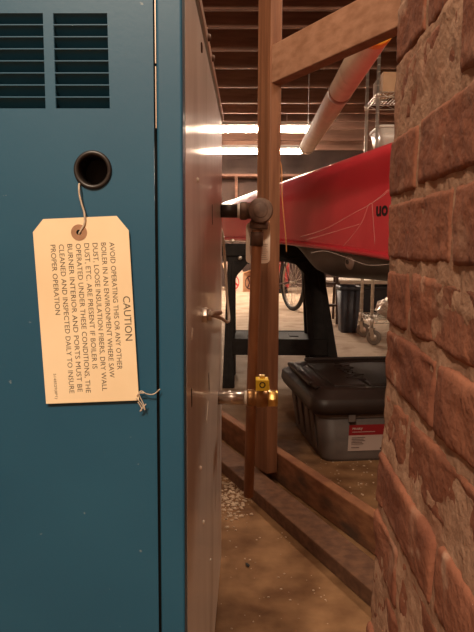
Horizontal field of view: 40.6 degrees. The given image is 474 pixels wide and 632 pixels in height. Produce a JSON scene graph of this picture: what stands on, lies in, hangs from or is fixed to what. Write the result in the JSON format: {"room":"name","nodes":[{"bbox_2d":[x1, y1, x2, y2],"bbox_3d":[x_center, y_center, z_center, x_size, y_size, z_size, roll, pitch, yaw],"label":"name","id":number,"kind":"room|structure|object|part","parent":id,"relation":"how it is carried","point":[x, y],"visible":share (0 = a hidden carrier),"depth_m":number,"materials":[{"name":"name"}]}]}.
{"room":"mechanical room","nodes":[
{"label":"mechanical room","id":0,"kind":"room"},
{"bbox_2d":[222,150,369,286],"bbox_3d":[0.715,-1.852,11.918,7.400,2.620,0.120,0,6,1],"label":"wall","id":1,"kind":"structure","parent":0,"point":[231,163],"depth_m":11.76,"materials":[{"name":"beige paint"}]},
{"bbox_2d":[222,174,302,198],"bbox_3d":[0.013,-2.330,11.626,2.800,0.455,0.380,0,6,1],"label":"wall shelf","id":2,"kind":"object","parent":1,"relation":"attached to","point":[236,176],"visible":0.3,"depth_m":11.46,"materials":[{"name":"brown wood"}]},
{"bbox_2d":[215,287,388,631],"bbox_3d":[0.583,0.239,4.947,7.400,0.001,14.200,0,6,1],"label":"floor","id":3,"kind":"structure","parent":0,"point":[239,593],"depth_m":1.66,"materials":[{"name":"concrete"}]},
{"bbox_2d":[0,0,223,631],"bbox_3d":[-0.315,0.150,0.972,0.574,1.044,0.794,0,6,1],"label":"boiler","id":4,"kind":"object","parent":3,"relation":"on","point":[110,511],"visible":0.99,"depth_m":0.57,"materials":[{"name":"blue paint"}]},
{"bbox_2d":[33,183,159,411],"bbox_3d":[-0.120,-0.016,0.552,0.108,0.199,0.011,0,6,1],"label":"tag","id":5,"kind":"object","parent":4,"relation":"hanging from","point":[84,280],"visible":1,"depth_m":0.55,"materials":[{"name":"beige paper"}]},
{"bbox_3d":[-0.040,0.110,0.974,0.002,0.926,0.766,0,6,1],"label":"panel","id":6,"kind":"part","parent":4,"relation":"part of","materials":[{"name":"metal"}]},
{"bbox_3d":[-0.317,-0.363,0.929,0.566,0.013,0.767,0,6,1],"label":"panel","id":7,"kind":"part","parent":4,"relation":"part of","materials":[{"name":"metal"}]},
{"bbox_2d":[209,229,229,322],"bbox_3d":[-0.024,-0.057,1.075,0.034,0.211,0.663,0,6,-1],"label":"power cable","id":8,"kind":"object","parent":4,"relation":"attached to","point":[215,313],"visible":0.91,"depth_m":1.39,"materials":[{"name":"plastic"}]},
{"bbox_2d":[220,198,272,497],"bbox_3d":[0.016,0.075,1.303,0.106,0.620,0.058,0,6,1],"label":"pipe","id":9,"kind":"object","parent":4,"relation":"attached to","point":[260,210],"visible":1,"depth_m":1.28,"materials":[{"name":"black metal"}]},
{"bbox_2d":[246,223,269,262],"bbox_3d":[0.043,-0.148,1.296,0.049,0.082,0.002,0,6,1],"label":"tag","id":10,"kind":"object","parent":9,"relation":"hanging from","point":[265,258],"visible":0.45,"depth_m":1.30,"materials":[{"name":"paper"}]},
{"bbox_2d":[218,374,277,407],"bbox_3d":[0.018,0.142,1.177,0.116,0.071,0.107,0,6,1],"label":"valve","id":11,"kind":"object","parent":4,"relation":"attached to","point":[262,396],"visible":0.99,"depth_m":1.20,"materials":[{"name":"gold metal"}]},
{"bbox_3d":[0.046,0.117,1.171,0.025,0.020,0.100,0,6,1],"label":"handle","id":12,"kind":"part","parent":11,"relation":"part of","materials":[{"name":"yellow plastic"}]},
{"bbox_2d":[222,262,249,291],"bbox_3d":[0.104,-0.681,10.918,0.691,0.508,0.470,6,9,44],"label":"cardboard box","id":13,"kind":"object","parent":3,"relation":"on","point":[243,278],"visible":0.41,"depth_m":10.73,"materials":[{"name":"beige cardboard"}]},
{"bbox_2d":[222,239,337,387],"bbox_3d":[0.247,-0.028,3.645,0.669,0.814,0.403,0,6,1],"label":"sawhorse","id":14,"kind":"object","parent":3,"relation":"on","point":[317,339],"visible":0.62,"depth_m":3.53,"materials":[{"name":"black plastic"}]},
{"bbox_3d":[-0.044,0.009,3.559,0.066,0.757,0.207,0,6,1],"label":"leg","id":15,"kind":"part","parent":14,"relation":"part of","materials":[{"name":"black plastic"}]},
{"bbox_3d":[-0.040,-0.012,3.748,0.066,0.757,0.207,0,6,1],"label":"leg","id":16,"kind":"part","parent":14,"relation":"part of","materials":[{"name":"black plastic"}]},
{"bbox_2d":[232,330,327,355],"bbox_3d":[0.237,0.158,3.666,0.519,0.104,0.370,0,6,1],"label":"tray","id":17,"kind":"object","parent":14,"relation":"on","point":[290,342],"depth_m":3.48,"materials":[{"name":"black plastic"}]},
{"bbox_3d":[0.473,-0.009,3.739,0.221,0.757,0.207,0,6,1],"label":"leg","id":18,"kind":"part","parent":14,"relation":"part of","materials":[{"name":"black plastic"}]},
{"bbox_2d":[222,143,391,280],"bbox_3d":[0.580,-0.520,3.289,0.656,0.630,4.200,-2,7,-20],"label":"canoe","id":19,"kind":"object","parent":14,"relation":"on","point":[314,201],"visible":0.52,"depth_m":2.81,"materials":[{"name":"red plastic"}]},
{"bbox_2d":[301,190,387,265],"bbox_3d":[0.370,-0.303,2.174,0.312,0.261,0.001,0,6,1],"label":"cobweb","id":20,"kind":"object","parent":19,"relation":"attached to","point":[387,190],"visible":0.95,"depth_m":2.18,"materials":[{"name":"beige fabric"}]},
{"bbox_3d":[0.469,0.012,3.550,0.221,0.757,0.207,0,6,1],"label":"leg","id":21,"kind":"part","parent":14,"relation":"part of","materials":[{"name":"black plastic"}]},
{"bbox_2d":[279,262,288,292],"bbox_3d":[0.681,-0.880,10.587,0.341,0.980,0.540,0,6,1],"label":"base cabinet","id":22,"kind":"object","parent":3,"relation":"on","point":[286,290],"visible":0.05,"depth_m":10.37,"materials":[{"name":"wood"}]},
{"bbox_2d":[279,262,302,310],"bbox_3d":[0.502,-0.602,8.123,0.572,0.974,1.714,-2,7,-19],"label":"bicycle","id":23,"kind":"object","parent":3,"relation":"on","point":[283,267],"visible":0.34,"depth_m":7.77,"materials":[{"name":"black rubber"}]},
{"bbox_3d":[0.502,-0.664,8.118,0.122,0.538,1.046,-2,7,-19],"label":"frame","id":24,"kind":"part","parent":23,"relation":"part of","materials":[{"name":"red paint"}]},
{"bbox_2d":[221,441,373,606],"bbox_3d":[0.080,0.544,1.994,0.085,0.040,1.482,-2,7,-22],"label":"wooden beam","id":25,"kind":"structure","parent":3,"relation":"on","point":[351,565],"depth_m":1.69,"materials":[{"name":"brown wood"}]},
{"bbox_2d":[255,0,281,473],"bbox_3d":[0.101,-0.773,1.982,0.040,2.580,0.084,-3,7,-25],"label":"wooden post","id":26,"kind":"object","parent":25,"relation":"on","point":[270,11],"visible":0.93,"depth_m":2.01,"materials":[{"name":"brown wood"}]},
{"bbox_2d":[272,0,400,84],"bbox_3d":[0.351,-0.747,1.600,0.045,0.156,0.850,-4,8,-33],"label":"wooden beam","id":27,"kind":"structure","parent":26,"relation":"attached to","point":[360,25],"depth_m":1.71,"materials":[{"name":"brown wood"}]},
{"bbox_2d":[221,440,374,628],"bbox_3d":[0.208,0.564,1.966,0.550,0.007,1.336,0,6,1],"label":"rubble","id":28,"kind":"object","parent":3,"relation":"on","point":[241,492],"visible":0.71,"depth_m":1.95,"materials":[{"name":"grey gravel"}]},
{"bbox_2d":[221,410,375,554],"bbox_3d":[0.121,0.492,2.190,0.036,0.098,1.468,-2,7,-23],"label":"plank","id":29,"kind":"object","parent":3,"relation":"on","point":[353,516],"visible":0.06,"depth_m":1.87,"materials":[{"name":"brown wood"}]},
{"bbox_2d":[324,273,339,323],"bbox_3d":[0.944,-0.417,6.562,0.185,0.962,0.499,0,6,1],"label":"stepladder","id":30,"kind":"object","parent":3,"relation":"on","point":[335,282],"visible":0.2,"depth_m":6.42,"materials":[{"name":"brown metal"}]},
{"bbox_3d":[1.022,-0.431,6.689,0.025,0.957,0.241,1,6,4],"label":"rail","id":31,"kind":"part","parent":30,"relation":"part of","materials":[{"name":"silver metal"}]},
{"bbox_3d":[1.008,-0.404,6.446,0.028,0.962,0.270,1,6,4],"label":"rail","id":32,"kind":"part","parent":30,"relation":"part of","materials":[{"name":"silver metal"}]},
{"bbox_2d":[281,356,386,461],"bbox_3d":[0.641,0.355,2.603,0.836,0.285,0.636,-1,6,-7],"label":"storage tote","id":33,"kind":"object","parent":3,"relation":"on","point":[339,402],"visible":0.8,"depth_m":2.32,"materials":[{"name":"grey plastic"}]},
{"bbox_3d":[0.642,0.270,2.594,0.836,0.086,0.636,-1,6,-7],"label":"lid","id":34,"kind":"part","parent":33,"relation":"part of","materials":[{"name":"black plastic"}]},
{"bbox_3d":[0.389,0.234,2.558,0.120,0.014,0.430,-1,6,-7],"label":"lid panel","id":35,"kind":"part","parent":33,"relation":"part of","materials":[{"name":"black plastic"}]},
{"bbox_2d":[292,391,384,461],"bbox_3d":[0.641,0.400,2.608,0.844,0.195,0.674,0,6,1],"label":"tub","id":36,"kind":"object","parent":33,"relation":"attached to","point":[355,434],"depth_m":2.31,"materials":[{"name":"grey plastic"}]},
{"bbox_3d":[0.573,0.232,2.581,0.220,0.014,0.430,-1,6,-7],"label":"lid panel","id":37,"kind":"part","parent":33,"relation":"part of","materials":[{"name":"black plastic"}]},
{"bbox_2d":[336,285,360,332],"bbox_3d":[1.012,-0.068,5.834,0.198,0.418,0.297,0,6,1],"label":"waste bin","id":38,"kind":"object","parent":3,"relation":"on","point":[348,296],"visible":0.92,"depth_m":5.72,"materials":[{"name":"black plastic"}]},
{"bbox_2d":[326,278,386,284],"bbox_3d":[1.736,-0.231,7.440,1.500,0.394,0.600,0,6,1],"label":"table","id":39,"kind":"object","parent":3,"relation":"on","point":[343,281],"visible":0.06,"depth_m":7.13,"materials":[{"name":"brown wood"}]},
{"bbox_2d":[357,54,394,344],"bbox_3d":[1.547,-0.921,5.148,1.027,2.268,0.536,0,6,1],"label":"wire shelving","id":40,"kind":"object","parent":3,"relation":"on","point":[373,336],"visible":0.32,"depth_m":5.04,"materials":[{"name":"silver metal"}]},
{"bbox_3d":[1.072,-1.016,5.377,0.027,2.134,0.028,0,6,1],"label":"post","id":41,"kind":"part","parent":40,"relation":"part of","materials":[{"name":"silver metal"}]},
{"bbox_2d":[356,284,386,314],"bbox_3d":[1.793,-0.195,7.443,0.750,0.321,0.420,0,6,1],"label":"crate","id":42,"kind":"object","parent":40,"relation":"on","point":[380,290],"visible":0.07,"depth_m":7.24,"materials":[{"name":"grey plastic"}]},
{"bbox_3d":[1.794,-0.337,7.428,0.750,0.035,0.420,0,6,1],"label":"crate lid","id":43,"kind":"part","parent":42,"relation":"part of","materials":[{"name":"grey plastic"}]},
{"bbox_3d":[1.523,0.019,5.252,0.958,0.045,0.498,0,6,1],"label":"wire shelf","id":44,"kind":"part","parent":40,"relation":"part of","materials":[{"name":"silver metal"}]},
{"bbox_3d":[1.064,-0.966,4.920,0.027,2.134,0.028,0,6,1],"label":"post","id":45,"kind":"part","parent":40,"relation":"part of","materials":[{"name":"silver metal"}]},
{"bbox_2d":[373,80,386,101],"bbox_3d":[1.153,-1.835,5.154,0.110,0.200,0.110,0,6,1],"label":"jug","id":46,"kind":"object","parent":40,"relation":"on","point":[375,83],"visible":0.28,"depth_m":5.14,"materials":[{"name":"plastic"}]},
{"bbox_3d":[1.531,-1.699,5.062,0.958,0.045,0.498,0,6,1],"label":"wire shelf","id":47,"kind":"part","parent":40,"relation":"part of","materials":[{"name":"silver metal"}]},
{"bbox_2d":[369,124,393,148],"bbox_3d":[1.332,-1.398,5.099,0.495,0.176,0.420,0,6,1],"label":"tub","id":48,"kind":"object","parent":40,"relation":"on","point":[386,131],"visible":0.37,"depth_m":4.92,"materials":[{"name":"plastic"}]},
{"bbox_2d":[375,297,387,315],"bbox_3d":[1.271,-0.086,5.215,0.284,0.167,0.292,0,6,1],"label":"crumpled bag","id":49,"kind":"object","parent":40,"relation":"on","point":[381,308],"visible":0.28,"depth_m":5.16,"materials":[{"name":"white plastic"}]},
{"bbox_2d":[380,72,395,97],"bbox_3d":[1.244,-1.788,4.962,0.270,0.150,0.210,0,6,1],"label":"carton","id":50,"kind":"object","parent":40,"relation":"on","point":[387,79],"visible":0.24,"depth_m":4.86,"materials":[{"name":"cardboard"}]},
{"bbox_2d":[366,0,473,631],"bbox_3d":[0.488,-0.539,0.073,0.719,2.620,1.102,0,6,1],"label":"brick wall","id":51,"kind":"structure","parent":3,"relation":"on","point":[423,574],"depth_m":0.52,"materials":[{"name":"red brick"}]},
{"bbox_3d":[0.595,-2.405,4.654,7.400,0.080,14.200,0,6,1],"label":"ceiling","id":52,"kind":"structure","parent":0,"visible":0},
{"bbox_2d":[222,145,302,153],"bbox_3d":[-0.162,-2.764,10.061,2.400,0.405,0.240,0,6,1],"label":"lamp","id":53,"kind":"object","parent":52,"relation":"hanging from","point":[226,149],"visible":0.27,"depth_m":10.00,"materials":[{"name":"white ceramic"}]},
{"bbox_2d":[222,121,310,131],"bbox_3d":[-0.159,-2.567,8.221,2.400,0.391,0.240,0,6,1],"label":"lamp","id":54,"kind":"object","parent":52,"relation":"hanging from","point":[227,126],"visible":0.25,"depth_m":8.16,"materials":[{"name":"white ceramic"}]},
{"bbox_2d":[204,11,334,28],"bbox_3d":[0.596,-2.269,4.788,7.400,0.220,0.050,0,6,1],"label":"joist","id":55,"kind":"object","parent":52,"relation":"attached to","point":[222,19],"visible":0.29,"depth_m":4.78,"materials":[{"name":"brown wood"}]},
{"bbox_2d":[202,0,355,11],"bbox_3d":[0.590,-2.229,4.423,7.400,0.220,0.050,0,6,1],"label":"joist","id":56,"kind":"object","parent":52,"relation":"attached to","point":[208,5],"visible":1,"depth_m":4.41,"materials":[{"name":"brown wood"}]},
{"bbox_2d":[280,161,286,251],"bbox_3d":[0.197,-1.170,3.037,0.103,1.724,0.006,0,6,1],"label":"twine","id":57,"kind":"object","parent":52,"relation":"hanging from","point":[280,161],"visible":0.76,"depth_m":3.10,"materials":[{"name":"brown fabric"}]},
{"bbox_2d":[222,129,372,140],"bbox_3d":[0.688,-2.843,9.962,7.400,0.220,0.050,0,6,1],"label":"joist","id":58,"kind":"object","parent":52,"relation":"attached to","point":[331,134],"visible":0.12,"depth_m":9.94,"materials":[{"name":"brown wood"}]},
{"bbox_2d":[222,141,372,149],"bbox_3d":[0.706,-2.953,10.956,7.400,0.220,0.050,0,6,1],"label":"joist","id":59,"kind":"object","parent":52,"relation":"attached to","point":[322,145],"visible":0.02,"depth_m":10.92,"materials":[{"name":"brown wood"}]},
{"bbox_2d":[207,29,396,51],"bbox_3d":[0.606,-2.332,5.352,7.400,0.220,0.050,0,6,1],"label":"joist","id":60,"kind":"object","parent":52,"relation":"attached to","point":[222,40],"visible":0.02,"depth_m":5.34,"materials":[{"name":"brown wood"}]},
{"bbox_2d":[212,52,397,68],"bbox_3d":[0.616,-2.392,5.896,7.400,0.220,0.050,0,6,1],"label":"joist","id":61,"kind":"object","parent":52,"relation":"attached to","point":[223,60],"visible":0.02,"depth_m":5.88,"materials":[{"name":"brown wood"}]},
{"bbox_2d":[215,69,395,87],"bbox_3d":[0.628,-2.471,6.604,7.400,0.220,0.050,0,6,1],"label":"joist","id":62,"kind":"object","parent":52,"relation":"attached to","point":[226,78],"visible":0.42,"depth_m":6.59,"materials":[{"name":"brown wood"}]},
{"bbox_2d":[219,88,394,103],"bbox_3d":[0.642,-2.553,7.348,7.400,0.220,0.050,0,6,1],"label":"joist","id":63,"kind":"object","parent":52,"relation":"attached to","point":[227,95],"visible":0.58,"depth_m":7.33,"materials":[{"name":"brown wood"}]},
{"bbox_2d":[222,104,394,113],"bbox_3d":[0.651,-2.615,7.904,7.400,0.220,0.050,0,6,1],"label":"joist","id":64,"kind":"object","parent":52,"relation":"attached to","point":[227,108],"visible":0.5,"depth_m":7.88,"materials":[{"name":"brown wood"}]},
{"bbox_2d":[223,114,393,121],"bbox_3d":[0.660,-2.671,8.414,7.400,0.220,0.050,0,6,1],"label":"joist","id":65,"kind":"object","parent":52,"relation":"attached to","point":[227,117],"visible":0.08,"depth_m":8.39,"materials":[{"name":"brown wood"}]},
{"bbox_2d":[300,38,390,154],"bbox_3d":[0.565,-1.732,3.858,0.131,1.084,2.990,0,6,1],"label":"pipe","id":66,"kind":"object","parent":52,"relation":"hanging from","point":[353,68],"visible":0.7,"depth_m":3.28,"materials":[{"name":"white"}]},
{"bbox_2d":[329,122,393,128],"bbox_3d":[0.670,-2.733,8.968,7.400,0.220,0.050,0,6,1],"label":"joist","id":67,"kind":"object","parent":52,"relation":"attached to","point":[335,125],"visible":0.02,"depth_m":8.93,"materials":[{"name":"brown wood"}]}
]}

